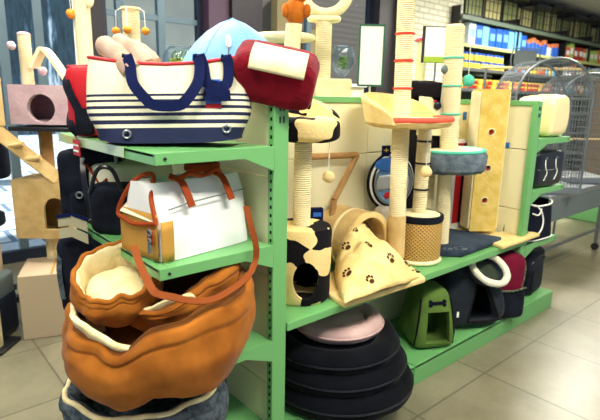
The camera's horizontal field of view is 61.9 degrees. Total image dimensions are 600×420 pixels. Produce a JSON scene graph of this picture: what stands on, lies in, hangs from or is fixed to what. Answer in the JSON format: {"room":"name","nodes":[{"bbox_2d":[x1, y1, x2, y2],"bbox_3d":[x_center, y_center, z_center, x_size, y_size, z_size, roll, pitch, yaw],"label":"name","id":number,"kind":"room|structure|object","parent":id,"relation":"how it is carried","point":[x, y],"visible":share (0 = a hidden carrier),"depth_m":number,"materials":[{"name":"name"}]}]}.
{"room":"pet store","nodes":[
{"label":"pet store","id":0,"kind":"room"},
{"bbox_2d":[0,0,75,264],"bbox_3d":[-3.648,-0.958,3.028,4.580,3.300,0.070,-10,17,-40],"label":"window","id":1,"kind":"structure","parent":0,"point":[48,25],"depth_m":4.25,"materials":[{"name":"blue"}]},
{"bbox_2d":[90,0,104,56],"bbox_3d":[-1.845,-1.257,4.521,0.140,3.300,0.160,-10,17,-40],"label":"trim","id":2,"kind":"structure","parent":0,"point":[97,17],"depth_m":4.38,"materials":[{"name":"black"}]},
{"bbox_2d":[103,0,201,61],"bbox_3d":[-1.418,-1.335,4.906,1.020,3.300,0.070,-10,17,-40],"label":"window","id":3,"kind":"structure","parent":0,"point":[169,22],"depth_m":4.86,"materials":[{"name":"blue"}]},
{"bbox_2d":[202,0,228,34],"bbox_3d":[-0.907,-1.407,5.272,0.240,3.300,0.250,-10,17,-40],"label":"trim","id":4,"kind":"structure","parent":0,"point":[214,12],"depth_m":5.03,"materials":[{"name":"purple"}]},
{"bbox_2d":[229,0,262,31],"bbox_3d":[-0.652,-1.441,5.448,0.380,3.300,0.300,-10,17,-40],"label":"trim","id":5,"kind":"structure","parent":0,"point":[249,12],"depth_m":5.20,"materials":[{"name":"black"}]},
{"bbox_2d":[0,170,599,419],"bbox_3d":[3.454,0.401,5.371,18.000,0.100,6.500,-10,17,-40],"label":"floor","id":6,"kind":"structure","parent":0,"point":[546,367],"depth_m":2.75,"materials":[{"name":"tile"}]},
{"bbox_2d":[0,269,18,337],"bbox_3d":[-1.925,0.581,2.950,0.340,0.400,0.352,1,13,0],"label":"crate","id":7,"kind":"object","parent":6,"relation":"on","point":[8,302],"visible":1,"depth_m":3.01,"materials":[{"name":"blue"}]},
{"bbox_2d":[0,143,19,301],"bbox_3d":[-2.204,0.096,3.383,0.492,1.125,0.517,1,13,0],"label":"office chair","id":8,"kind":"object","parent":6,"relation":"on","point":[5,169],"visible":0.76,"depth_m":3.40,"materials":[{"name":"black fabric"}]},
{"bbox_2d":[0,79,20,355],"bbox_3d":[-1.729,0.057,2.718,0.260,1.532,0.240,1,13,0],"label":"cat tree","id":9,"kind":"object","parent":6,"relation":"on","point":[6,343],"visible":1,"depth_m":2.86,"materials":[{"name":"beige fabric"}]},
{"bbox_2d":[0,31,76,258],"bbox_3d":[-1.526,-0.177,3.159,0.538,1.802,0.438,1,13,0],"label":"cat tree","id":10,"kind":"object","parent":6,"relation":"on","point":[36,196],"visible":0.44,"depth_m":3.02,"materials":[{"name":"beige wood"}]},
{"bbox_2d":[17,257,64,339],"bbox_3d":[-1.542,0.536,3.177,0.360,0.402,0.360,-3,13,-20],"label":"cardboard box","id":11,"kind":"object","parent":6,"relation":"on","point":[42,311],"visible":0.54,"depth_m":2.99,"materials":[{"name":"beige cardboard"}]},
{"bbox_2d":[66,0,93,64],"bbox_3d":[-1.427,-0.479,3.433,0.410,2.275,0.400,1,13,0],"label":"cat tree","id":12,"kind":"object","parent":6,"relation":"on","point":[80,13],"visible":0.21,"depth_m":3.24,"materials":[{"name":"beige fabric"}]},
{"bbox_2d":[112,6,149,41],"bbox_3d":[-1.023,-0.250,3.172,0.400,1.959,0.400,1,13,0],"label":"cat tree","id":13,"kind":"object","parent":6,"relation":"on","point":[130,15],"visible":0.13,"depth_m":2.94,"materials":[{"name":"beige fabric"}]},
{"bbox_2d":[58,96,569,419],"bbox_3d":[0.400,0.104,2.861,3.006,1.460,0.942,-10,17,-40],"label":"shelving","id":14,"kind":"object","parent":6,"relation":"on","point":[264,165],"visible":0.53,"depth_m":2.06,"materials":[{"name":"green metal"}]},
{"bbox_2d":[56,213,90,243],"bbox_3d":[-0.860,0.070,1.931,0.157,0.121,0.029,-1,13,-7],"label":"sheet","id":15,"kind":"object","parent":14,"relation":"hanging from","point":[78,221],"visible":0.88,"depth_m":1.93,"materials":[{"name":"beige fabric"}]},
{"bbox_2d":[72,139,80,155],"bbox_3d":[-0.860,-0.239,1.921,0.006,0.060,0.075,-10,17,-40],"label":"ticket","id":16,"kind":"object","parent":14,"relation":"attached to","point":[76,143],"visible":1,"depth_m":1.92,"materials":[{"name":"red paper"}]},
{"bbox_2d":[56,228,101,309],"bbox_3d":[-0.863,0.250,2.093,0.233,0.351,0.220,1,13,0],"label":"backpack","id":17,"kind":"object","parent":14,"relation":"on","point":[69,250],"visible":0.16,"depth_m":1.99,"materials":[{"name":"black fabric"}]},
{"bbox_2d":[62,64,98,136],"bbox_3d":[-0.722,-0.429,1.977,0.384,0.276,0.239,2,13,4],"label":"bag","id":18,"kind":"object","parent":14,"relation":"on","point":[78,122],"visible":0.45,"depth_m":1.88,"materials":[{"name":"red fabric"}]},
{"bbox_2d":[57,147,125,223],"bbox_3d":[-0.867,-0.103,2.116,0.254,0.320,0.245,0,13,-6],"label":"backpack","id":19,"kind":"object","parent":14,"relation":"on","point":[73,173],"visible":0.32,"depth_m":2.02,"materials":[{"name":"black fabric"}]},
{"bbox_2d":[87,165,128,233],"bbox_3d":[-0.718,-0.050,1.917,0.153,0.270,0.166,1,13,0],"label":"bag","id":20,"kind":"object","parent":14,"relation":"on","point":[104,197],"visible":0.68,"depth_m":1.86,"materials":[{"name":"black fabric"}]},
{"bbox_2d":[86,156,172,184],"bbox_3d":[-0.701,-0.111,2.088,0.229,0.316,0.308,12,17,40],"label":"bag","id":21,"kind":"object","parent":14,"relation":"on","point":[126,170],"visible":0.26,"depth_m":1.98,"materials":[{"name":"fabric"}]},
{"bbox_2d":[58,378,228,419],"bbox_3d":[-0.552,0.729,1.834,0.571,0.323,0.588,13,17,43],"label":"pet bed","id":22,"kind":"object","parent":14,"relation":"on","point":[73,404],"visible":0.4,"depth_m":1.66,"materials":[{"name":"grey fabric"}]},
{"bbox_2d":[61,267,255,411],"bbox_3d":[-0.478,0.408,1.725,0.630,0.378,0.632,-6,15,-30],"label":"pet bed","id":23,"kind":"object","parent":22,"relation":"on","point":[121,369],"visible":0.65,"depth_m":1.48,"materials":[{"name":"fabric"}]},
{"bbox_2d":[70,239,163,327],"bbox_3d":[-0.609,0.249,1.680,0.294,0.260,0.293,-1,13,-9],"label":"pet bed","id":24,"kind":"object","parent":23,"relation":"on","point":[106,288],"visible":0.82,"depth_m":1.64,"materials":[{"name":"fabric"}]},
{"bbox_2d":[86,266,144,299],"bbox_3d":[-0.621,0.272,1.693,0.189,0.076,0.203,-13,34,-28],"label":"cushion","id":25,"kind":"object","parent":24,"relation":"on","point":[103,282],"depth_m":1.68,"materials":[{"name":"beige fabric"}]},
{"bbox_2d":[131,263,241,331],"bbox_3d":[-0.440,0.266,1.799,0.456,0.298,0.438,-6,14,-28],"label":"pet bed","id":26,"kind":"object","parent":23,"relation":"on","point":[163,312],"visible":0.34,"depth_m":1.63,"materials":[{"name":"fabric"}]},
{"bbox_2d":[86,53,251,142],"bbox_3d":[-0.438,-0.369,1.683,0.543,0.304,0.236,0,13,-4],"label":"tote bag","id":27,"kind":"object","parent":14,"relation":"on","point":[198,100],"visible":0.95,"depth_m":1.62,"materials":[{"name":"fabric"}]},
{"bbox_2d":[95,36,138,76],"bbox_3d":[-0.600,-0.503,1.648,0.178,0.140,0.073,9,15,31],"label":"roll","id":28,"kind":"object","parent":27,"relation":"in","point":[105,46],"visible":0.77,"depth_m":1.62,"materials":[{"name":"beige fabric"}]},
{"bbox_2d":[112,33,152,61],"bbox_3d":[-0.559,-0.526,1.670,0.161,0.123,0.057,7,14,23],"label":"roll","id":29,"kind":"object","parent":27,"relation":"in","point":[132,47],"visible":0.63,"depth_m":1.64,"materials":[{"name":"beige fabric"}]},
{"bbox_2d":[134,40,160,61],"bbox_3d":[-0.527,-0.527,1.690,0.126,0.096,0.053,7,14,26],"label":"roll","id":30,"kind":"object","parent":27,"relation":"in","point":[145,47],"visible":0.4,"depth_m":1.67,"materials":[{"name":"beige fabric"}]},
{"bbox_2d":[116,161,258,304],"bbox_3d":[-0.369,0.045,1.647,0.469,0.376,0.571,12,16,39],"label":"bag","id":31,"kind":"object","parent":14,"relation":"on","point":[201,209],"visible":0.97,"depth_m":1.64,"materials":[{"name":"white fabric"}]},
{"bbox_2d":[183,18,267,60],"bbox_3d":[-0.316,-0.641,2.359,0.584,0.504,0.363,1,13,0],"label":"tent","id":32,"kind":"object","parent":14,"relation":"on","point":[224,38],"visible":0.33,"depth_m":2.24,"materials":[{"name":"blue fabric"}]},
{"bbox_2d":[225,35,231,47],"bbox_3d":[-0.316,-0.743,2.205,0.028,0.056,0.024,1,13,0],"label":"picture","id":33,"kind":"object","parent":32,"relation":"attached to","point":[228,40],"depth_m":2.20,"materials":[{"name":"white"}]},
{"bbox_2d":[233,39,319,110],"bbox_3d":[-0.086,-0.461,1.704,0.307,0.235,0.233,1,13,0],"label":"bag","id":34,"kind":"object","parent":14,"relation":"on","point":[270,74],"visible":0.94,"depth_m":1.63,"materials":[{"name":"red fabric"}]},
{"bbox_2d":[258,31,314,42],"bbox_3d":[-0.088,-0.698,2.682,0.336,0.482,0.211,1,13,0],"label":"cat tree","id":35,"kind":"object","parent":14,"relation":"on","point":[270,36],"visible":0.09,"depth_m":2.56,"materials":[{"name":"beige fabric"}]},
{"bbox_2d":[282,0,310,48],"bbox_3d":[-0.028,-0.747,2.454,0.157,0.686,0.101,3,13,10],"label":"cat tree","id":36,"kind":"object","parent":14,"relation":"on","point":[295,12],"visible":0.36,"depth_m":2.39,"materials":[{"name":"beige fabric"}]},
{"bbox_2d":[286,99,340,305],"bbox_3d":[0.008,-0.041,2.090,0.306,0.844,0.312,0,13,-4],"label":"cat tree","id":37,"kind":"object","parent":14,"relation":"on","point":[309,240],"visible":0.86,"depth_m":2.04,"materials":[{"name":"beige fabric"}]},
{"bbox_2d":[310,207,322,219],"bbox_3d":[0.078,0.148,2.436,0.060,0.326,0.032,-1,13,-10],"label":"carton","id":38,"kind":"object","parent":14,"relation":"on","point":[316,212],"visible":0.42,"depth_m":2.39,"materials":[{"name":"blue cardboard"}]},
{"bbox_2d":[303,0,351,96],"bbox_3d":[0.132,-0.881,2.705,0.298,0.837,0.170,1,13,0],"label":"cat tree","id":39,"kind":"object","parent":14,"relation":"on","point":[323,18],"visible":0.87,"depth_m":2.66,"materials":[{"name":"beige fabric"}]},
{"bbox_2d":[312,152,359,215],"bbox_3d":[0.157,-0.002,2.504,0.407,0.576,0.081,-10,17,-40],"label":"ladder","id":40,"kind":"object","parent":14,"relation":"on","point":[355,156],"visible":0.46,"depth_m":2.50,"materials":[{"name":"brown wood"}]},
{"bbox_2d":[285,363,413,419],"bbox_3d":[0.185,0.770,2.384,0.700,0.127,0.700,5,13,15],"label":"pet bed","id":41,"kind":"object","parent":14,"relation":"on","point":[377,405],"visible":0.28,"depth_m":2.08,"materials":[{"name":"black fabric"}]},
{"bbox_2d":[285,345,406,397],"bbox_3d":[0.170,0.674,2.364,0.660,0.117,0.660,9,15,32],"label":"pet bed","id":42,"kind":"object","parent":41,"relation":"on","point":[384,377],"visible":0.27,"depth_m":2.08,"materials":[{"name":"black fabric"}]},
{"bbox_2d":[285,317,399,375],"bbox_3d":[0.155,0.587,2.346,0.620,0.107,0.620,11,16,37],"label":"pet bed","id":43,"kind":"object","parent":42,"relation":"on","point":[302,353],"visible":0.44,"depth_m":2.11,"materials":[{"name":"black fabric"}]},
{"bbox_2d":[297,303,384,344],"bbox_3d":[0.182,0.517,2.361,0.456,0.077,0.435,-10,17,-40],"label":"pet bed","id":44,"kind":"object","parent":43,"relation":"on","point":[361,323],"visible":0.65,"depth_m":2.23,"materials":[{"name":"pink fabric"}]},
{"bbox_2d":[316,308,364,326],"bbox_3d":[0.182,0.511,2.359,0.259,0.053,0.247,-10,17,-40],"label":"cushion","id":45,"kind":"object","parent":44,"relation":"on","point":[351,317],"depth_m":2.30,"materials":[{"name":"pink fabric"}]},
{"bbox_2d":[323,204,387,263],"bbox_3d":[0.263,0.142,2.534,0.312,0.312,0.235,-10,17,-40],"label":"tunnel","id":46,"kind":"object","parent":14,"relation":"on","point":[344,217],"visible":0.44,"depth_m":2.45,"materials":[{"name":"beige fabric"}]},
{"bbox_2d":[357,24,385,91],"bbox_3d":[0.372,-0.765,2.624,0.135,0.396,0.036,2,13,4],"label":"notice board","id":47,"kind":"object","parent":14,"relation":"on","point":[371,50],"visible":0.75,"depth_m":2.61,"materials":[{"name":"white"}]},
{"bbox_2d":[373,206,388,221],"bbox_3d":[0.469,0.116,2.732,0.166,0.284,0.140,-4,14,-20],"label":"roll","id":48,"kind":"object","parent":14,"relation":"on","point":[384,210],"visible":0.23,"depth_m":2.66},
{"bbox_2d":[367,137,413,205],"bbox_3d":[0.512,-0.195,2.732,0.326,0.406,0.054,-6,14,-28],"label":"tunnel","id":49,"kind":"object","parent":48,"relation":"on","point":[378,178],"visible":0.63,"depth_m":2.70,"materials":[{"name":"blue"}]},
{"bbox_2d":[313,0,454,307],"bbox_3d":[0.374,-0.360,2.290,0.800,1.389,0.441,-11,16,-39],"label":"cat tree","id":50,"kind":"object","parent":14,"relation":"on","point":[400,113],"visible":0.89,"depth_m":2.33,"materials":[{"name":"beige fabric"}]},
{"bbox_2d":[334,221,419,304],"bbox_3d":[0.280,0.205,2.274,0.534,0.238,0.382,-10,17,-40],"label":"blanket","id":51,"kind":"object","parent":50,"relation":"on","point":[366,264],"visible":0.98,"depth_m":2.20,"materials":[{"name":"beige fabric"}]},
{"bbox_2d":[342,268,351,276],"bbox_3d":[0.204,0.270,2.160,0.037,0.035,0.048,-10,17,-40],"label":"print","id":52,"kind":"object","parent":51,"relation":"attached to","point":[346,272],"depth_m":2.16,"materials":[{"name":"brown"}]},
{"bbox_2d":[406,130,417,207],"bbox_3d":[0.638,-0.128,2.910,0.140,0.680,0.062,-8,16,-36],"label":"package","id":53,"kind":"object","parent":14,"relation":"on","point":[413,137],"visible":0.03,"depth_m":2.83,"materials":[{"name":"black"}]},
{"bbox_2d":[414,36,425,80],"bbox_3d":[0.800,-0.869,3.343,0.160,0.560,0.160,1,13,0],"label":"post","id":54,"kind":"object","parent":14,"relation":"on","point":[420,68],"visible":0.34,"depth_m":3.30,"materials":[{"name":"beige wicker"}]},
{"bbox_2d":[404,129,443,265],"bbox_3d":[0.634,-0.087,2.634,0.267,0.719,0.267,1,13,0],"label":"cat tree","id":55,"kind":"object","parent":14,"relation":"on","point":[423,232],"visible":0.82,"depth_m":2.58,"materials":[{"name":"beige fabric"}]},
{"bbox_2d":[399,280,458,347],"bbox_3d":[0.717,0.576,2.820,0.244,0.335,0.255,-2,13,-12],"label":"pet cave","id":56,"kind":"object","parent":14,"relation":"on","point":[426,320],"visible":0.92,"depth_m":2.74,"materials":[{"name":"green fabric"}]},
{"bbox_2d":[411,65,447,209],"bbox_3d":[0.729,-0.305,2.898,0.304,1.034,0.186,1,13,0],"label":"cat tree","id":57,"kind":"object","parent":14,"relation":"on","point":[429,93],"visible":0.38,"depth_m":2.77,"materials":[{"name":"beige fabric"}]},
{"bbox_2d":[411,80,441,98],"bbox_3d":[0.704,-0.677,2.827,0.239,0.107,0.134,1,13,0],"label":"hood","id":58,"kind":"object","parent":57,"relation":"attached to","point":[421,89],"depth_m":2.77,"materials":[{"name":"black plastic"}]},
{"bbox_2d":[421,26,445,80],"bbox_3d":[0.807,-0.863,2.988,0.172,0.444,0.036,0,13,-4],"label":"notice board","id":59,"kind":"object","parent":14,"relation":"on","point":[433,38],"visible":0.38,"depth_m":2.96,"materials":[{"name":"white"}]},
{"bbox_2d":[449,139,466,228],"bbox_3d":[1.039,-0.157,3.251,0.210,0.603,0.052,-8,16,-36],"label":"package","id":60,"kind":"object","parent":14,"relation":"on","point":[457,180],"visible":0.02,"depth_m":3.23,"materials":[{"name":"red cardboard"}]},
{"bbox_2d":[430,24,500,256],"bbox_3d":[0.909,-0.396,2.861,0.543,1.248,0.384,-11,17,-42],"label":"cat tree","id":61,"kind":"object","parent":14,"relation":"on","point":[447,160],"visible":0.84,"depth_m":2.73,"materials":[{"name":"beige wicker"}]},
{"bbox_2d":[442,246,467,250],"bbox_3d":[0.871,0.216,2.800,0.131,0.001,0.109,-11,16,-39],"label":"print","id":62,"kind":"object","parent":61,"relation":"on","point":[455,247],"depth_m":2.80},
{"bbox_2d":[427,259,504,326],"bbox_3d":[0.997,0.457,3.100,0.467,0.455,0.392,-2,13,-16],"label":"pet cave","id":63,"kind":"object","parent":14,"relation":"on","point":[459,284],"visible":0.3,"depth_m":2.94,"materials":[{"name":"black fabric"}]},
{"bbox_2d":[467,255,510,287],"bbox_3d":[1.104,0.352,2.921,0.248,0.207,0.209,5,13,19],"label":"pet bed","id":64,"kind":"object","parent":63,"relation":"on","point":[495,273],"visible":0.8,"depth_m":2.93,"materials":[{"name":"fabric"}]},
{"bbox_2d":[476,260,498,279],"bbox_3d":[1.090,0.367,2.956,0.190,0.040,0.150,23,54,-5],"label":"cushion","id":65,"kind":"object","parent":64,"relation":"on","point":[490,270],"depth_m":2.95,"materials":[{"name":"grey fabric"}]},
{"bbox_2d":[456,207,539,248],"bbox_3d":[1.230,-0.060,3.163,0.478,0.460,0.415,-10,17,-40],"label":"board","id":66,"kind":"object","parent":14,"relation":"on","point":[507,240],"visible":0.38,"depth_m":3.12,"materials":[{"name":"brown"}]},
{"bbox_2d":[460,89,510,230],"bbox_3d":[1.148,-0.305,3.113,0.190,0.867,0.155,0,13,-4],"label":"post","id":67,"kind":"object","parent":66,"relation":"on","point":[489,108],"visible":0.87,"depth_m":3.06,"materials":[{"name":"beige fabric"}]},
{"bbox_2d":[473,250,526,318],"bbox_3d":[1.271,0.462,3.200,0.268,0.421,0.273,-3,13,-18],"label":"bag","id":68,"kind":"object","parent":14,"relation":"on","point":[513,292],"visible":0.47,"depth_m":3.11,"materials":[{"name":"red fabric"}]},
{"bbox_2d":[504,196,552,242],"bbox_3d":[1.537,0.048,3.383,0.345,0.264,0.284,-8,16,-36],"label":"bag","id":69,"kind":"object","parent":14,"relation":"on","point":[540,213],"visible":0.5,"depth_m":3.27,"materials":[{"name":"black fabric"}]},
{"bbox_2d":[523,246,544,294],"bbox_3d":[1.590,0.416,3.601,0.252,0.327,0.322,13,17,42],"label":"backpack","id":70,"kind":"object","parent":14,"relation":"on","point":[535,258],"visible":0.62,"depth_m":3.47,"materials":[{"name":"black fabric"}]},
{"bbox_2d":[511,148,563,186],"bbox_3d":[1.532,-0.291,3.335,0.346,0.238,0.328,-8,15,-34],"label":"bag","id":71,"kind":"object","parent":14,"relation":"on","point":[549,162],"visible":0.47,"depth_m":3.20,"materials":[{"name":"black fabric"}]},
{"bbox_2d":[520,94,569,136],"bbox_3d":[1.587,-0.619,3.274,0.277,0.272,0.259,-10,17,-42],"label":"cushion","id":72,"kind":"object","parent":14,"relation":"on","point":[555,109],"visible":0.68,"depth_m":3.15,"materials":[{"name":"beige fabric"}]},
{"bbox_2d":[291,84,366,158],"bbox_3d":[-0.306,-0.457,4.968,2.340,1.603,0.400,-10,17,-40],"label":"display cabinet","id":73,"kind":"object","parent":6,"relation":"on","point":[357,91],"visible":0.06,"depth_m":5.34,"materials":[{"name":"beige"}]},
{"bbox_2d":[162,45,191,61],"bbox_3d":[-0.995,-1.235,4.151,0.290,0.244,0.290,-10,17,-40],"label":"bowl","id":74,"kind":"object","parent":73,"relation":"on","point":[174,53],"visible":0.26,"depth_m":4.03,"materials":[{"name":"clear glass"}]},
{"bbox_2d":[331,46,354,78],"bbox_3d":[0.455,-1.548,5.356,0.270,0.384,0.270,-10,17,-40],"label":"glass goblet","id":75,"kind":"object","parent":73,"relation":"on","point":[342,57],"visible":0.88,"depth_m":5.25,"materials":[{"name":"clear glass"}]},
{"bbox_2d":[451,4,599,170],"bbox_3d":[4.627,-2.031,9.689,6.510,2.800,0.450,-10,17,-40],"label":"shelving","id":76,"kind":"object","parent":6,"relation":"on","point":[456,17],"visible":0.17,"depth_m":8.85,"materials":[{"name":"grey metal"}]},
{"bbox_2d":[463,22,476,43],"bbox_3d":[2.566,-2.674,7.601,0.190,0.328,0.122,-10,17,-40],"label":"carton","id":77,"kind":"object","parent":76,"relation":"on","point":[469,26],"visible":0.59,"depth_m":7.53,"materials":[{"name":"white cardboard"}]},
{"bbox_2d":[461,0,483,17],"bbox_3d":[2.517,-3.168,7.584,0.440,0.545,0.380,-10,17,-40],"label":"cage","id":78,"kind":"object","parent":76,"relation":"on","point":[482,7],"visible":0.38,"depth_m":7.48,"materials":[{"name":"black metal"}]},
{"bbox_2d":[461,13,481,17],"bbox_3d":[2.512,-2.932,7.637,0.420,0.060,0.360,-10,17,-40],"label":"tray","id":79,"kind":"object","parent":78,"relation":"on","point":[471,14],"depth_m":7.47,"materials":[{"name":"black metal"}]},
{"bbox_2d":[475,23,482,44],"bbox_3d":[2.718,-2.703,7.728,0.190,0.335,0.122,-10,17,-40],"label":"carton","id":80,"kind":"object","parent":76,"relation":"on","point":[479,27],"visible":0.45,"depth_m":7.67,"materials":[{"name":"blue cardboard"}]},
{"bbox_2d":[465,0,502,21],"bbox_3d":[2.903,-3.205,7.916,0.520,0.485,0.380,-10,17,-40],"label":"cage","id":81,"kind":"object","parent":76,"relation":"on","point":[474,1],"visible":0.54,"depth_m":7.94,"materials":[{"name":"black metal"}]},
{"bbox_2d":[483,17,499,21],"bbox_3d":[2.899,-2.997,7.963,0.500,0.060,0.360,-10,17,-40],"label":"tray","id":82,"kind":"object","parent":81,"relation":"on","point":[488,18],"depth_m":7.82,"materials":[{"name":"black metal"}]},
{"bbox_2d":[482,25,489,45],"bbox_3d":[2.867,-2.722,7.860,0.190,0.321,0.122,-10,17,-40],"label":"carton","id":83,"kind":"object","parent":76,"relation":"on","point":[485,37],"visible":0.42,"depth_m":7.81,"materials":[{"name":"blue cardboard"}]},
{"bbox_2d":[488,28,495,46],"bbox_3d":[3.019,-2.738,7.989,0.190,0.300,0.122,-10,17,-40],"label":"carton","id":84,"kind":"object","parent":76,"relation":"on","point":[492,33],"visible":0.36,"depth_m":7.93,"materials":[{"name":"blue cardboard"}]},
{"bbox_2d":[495,28,502,47],"bbox_3d":[3.177,-2.768,8.109,0.190,0.313,0.122,-10,17,-40],"label":"carton","id":85,"kind":"object","parent":76,"relation":"on","point":[499,32],"visible":0.48,"depth_m":8.05,"materials":[{"name":"blue cardboard"}]},
{"bbox_2d":[483,0,522,25],"bbox_3d":[3.358,-3.301,8.295,0.620,0.525,0.380,-10,17,-40],"label":"cage","id":86,"kind":"object","parent":76,"relation":"on","point":[494,14],"visible":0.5,"depth_m":8.33,"materials":[{"name":"black metal"}]},
{"bbox_2d":[501,29,509,49],"bbox_3d":[3.332,-2.800,8.232,0.190,0.327,0.122,-10,17,-40],"label":"carton","id":87,"kind":"object","parent":76,"relation":"on","point":[505,38],"visible":0.38,"depth_m":8.18,"materials":[{"name":"blue cardboard"}]},
{"bbox_2d":[508,29,514,49],"bbox_3d":[3.477,-2.834,8.366,0.190,0.341,0.122,-10,17,-40],"label":"carton","id":88,"kind":"object","parent":76,"relation":"on","point":[511,32],"visible":0.36,"depth_m":8.32,"materials":[{"name":"blue cardboard"}]},
{"bbox_2d":[513,31,521,50],"bbox_3d":[3.642,-2.850,8.479,0.190,0.330,0.122,-10,17,-40],"label":"carton","id":89,"kind":"object","parent":76,"relation":"on","point":[520,33],"visible":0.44,"depth_m":8.41,"materials":[{"name":"blue cardboard"}]},
{"bbox_2d":[503,0,537,29],"bbox_3d":[3.799,-3.385,8.663,0.480,0.545,0.380,-10,17,-40],"label":"cage","id":90,"kind":"object","parent":76,"relation":"on","point":[510,2],"visible":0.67,"depth_m":8.67,"materials":[{"name":"black metal"}]},
{"bbox_2d":[520,35,526,49],"bbox_3d":[3.794,-2.852,8.611,0.190,0.282,0.122,-10,17,-40],"label":"carton","id":91,"kind":"object","parent":76,"relation":"on","point":[523,38],"visible":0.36,"depth_m":8.55,"materials":[{"name":"blue cardboard"}]},
{"bbox_2d":[518,2,552,32],"bbox_3d":[4.219,-3.427,9.024,0.570,0.485,0.380,-10,17,-40],"label":"cage","id":92,"kind":"object","parent":76,"relation":"on","point":[540,7],"visible":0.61,"depth_m":8.96,"materials":[{"name":"black metal"}]},
{"bbox_2d":[532,5,563,34],"bbox_3d":[4.625,-3.515,9.362,0.440,0.525,0.380,-10,17,-40],"label":"cage","id":93,"kind":"object","parent":76,"relation":"on","point":[555,7],"visible":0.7,"depth_m":9.33,"materials":[{"name":"black metal"}]},
{"bbox_2d":[544,7,575,37],"bbox_3d":[5.012,-3.590,9.685,0.520,0.545,0.380,-10,17,-40],"label":"cage","id":94,"kind":"object","parent":76,"relation":"on","point":[566,10],"visible":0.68,"depth_m":9.66,"materials":[{"name":"black metal"}]},
{"bbox_2d":[556,14,588,40],"bbox_3d":[5.467,-3.638,10.075,0.620,0.485,0.380,-10,17,-40],"label":"cage","id":95,"kind":"object","parent":76,"relation":"on","point":[578,18],"visible":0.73,"depth_m":10.00,"materials":[{"name":"black metal"}]},
{"bbox_2d":[570,16,598,42],"bbox_3d":[5.907,-3.732,10.441,0.480,0.525,0.380,-10,17,-40],"label":"cage","id":96,"kind":"object","parent":76,"relation":"on","point":[591,18],"visible":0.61,"depth_m":10.41,"materials":[{"name":"black metal"}]},
{"bbox_2d":[580,18,599,43],"bbox_3d":[6.328,-3.813,10.794,0.570,0.545,0.380,-10,17,-40],"label":"cage","id":97,"kind":"object","parent":76,"relation":"on","point":[592,22],"visible":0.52,"depth_m":10.77,"materials":[{"name":"black metal"}]},
{"bbox_2d":[481,66,580,233],"bbox_3d":[2.311,-0.565,5.234,1.000,1.799,0.030,1,13,0],"label":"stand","id":98,"kind":"object","parent":6,"relation":"on","point":[482,67],"visible":0.4,"depth_m":5.03,"materials":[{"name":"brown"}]},
{"bbox_2d":[510,48,540,66],"bbox_3d":[2.264,-1.533,5.020,0.302,0.182,0.018,1,13,0],"label":"cage","id":99,"kind":"object","parent":98,"relation":"on","point":[520,56],"visible":0.84,"depth_m":5.02,"materials":[{"name":"silver metal"}]},
{"bbox_2d":[540,183,599,251],"bbox_3d":[2.368,0.096,4.799,1.750,0.697,0.570,-10,17,-40],"label":"stand","id":100,"kind":"object","parent":6,"relation":"on","point":[563,205],"visible":0.19,"depth_m":4.54,"materials":[{"name":"grey metal"}]},
{"bbox_2d":[496,57,594,193],"bbox_3d":[2.060,-0.731,4.327,0.642,1.111,0.482,1,13,0],"label":"wire cage","id":101,"kind":"object","parent":100,"relation":"on","point":[568,188],"visible":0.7,"depth_m":4.15,"materials":[{"name":"grey metal"}]},
{"bbox_2d":[545,181,580,193],"bbox_3d":[2.049,-0.218,4.442,0.640,0.060,0.480,1,13,0],"label":"tray","id":102,"kind":"object","parent":101,"relation":"on","point":[568,188],"depth_m":4.21,"materials":[{"name":"grey metal"}]},
{"bbox_2d":[538,72,599,183],"bbox_3d":[2.685,-0.809,4.914,0.582,1.031,0.482,1,13,0],"label":"wire cage","id":103,"kind":"object","parent":100,"relation":"on","point":[588,178],"visible":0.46,"depth_m":4.79,"materials":[{"name":"grey metal"}]},
{"bbox_2d":[560,171,599,183],"bbox_3d":[2.676,-0.335,5.021,0.580,0.060,0.480,1,13,0],"label":"tray","id":104,"kind":"object","parent":103,"relation":"on","point":[589,178],"depth_m":4.79,"materials":[{"name":"grey metal"}]},
{"bbox_2d":[566,78,599,222],"bbox_3d":[4.207,-0.838,6.733,1.700,1.750,0.950,-10,17,-40],"label":"shelving","id":105,"kind":"object","parent":6,"relation":"on","point":[590,215],"visible":0.21,"depth_m":6.18,"materials":[{"name":"green metal"}]},
{"bbox_2d":[263,0,371,92],"bbox_3d":[0.175,-1.604,6.248,1.940,3.300,0.070,-10,17,-40],"label":"window","id":106,"kind":"structure","parent":0,"point":[345,32],"depth_m":6.38,"materials":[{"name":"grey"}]},
{"bbox_2d":[365,0,397,152],"bbox_3d":[1.095,-1.745,6.958,0.400,3.300,0.250,-10,17,-40],"label":"trim","id":107,"kind":"structure","parent":0,"point":[383,11],"depth_m":6.75,"materials":[{"name":"black"}]},
{"bbox_2d":[412,0,463,82],"bbox_3d":[1.773,-1.845,7.464,1.300,3.300,0.450,-10,17,-40],"label":"wall pillar","id":108,"kind":"structure","parent":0,"point":[427,12],"depth_m":7.06,"materials":[{"name":"white brick"}]},
{"bbox_2d":[461,0,599,158],"bbox_3d":[5.170,-2.477,10.583,8.000,3.300,0.120,-10,17,-40],"label":"wall","id":109,"kind":"structure","parent":0,"point":[464,95],"depth_m":9.79,"materials":[{"name":"grey"}]},
{"bbox_2d":[534,0,599,17],"bbox_3d":[3.521,-2.916,4.627,18.000,0.100,6.500,-10,17,-40],"label":"ceiling","id":110,"kind":"structure","parent":0,"point":[582,7],"depth_m":9.67,"materials":[{"name":"white"}]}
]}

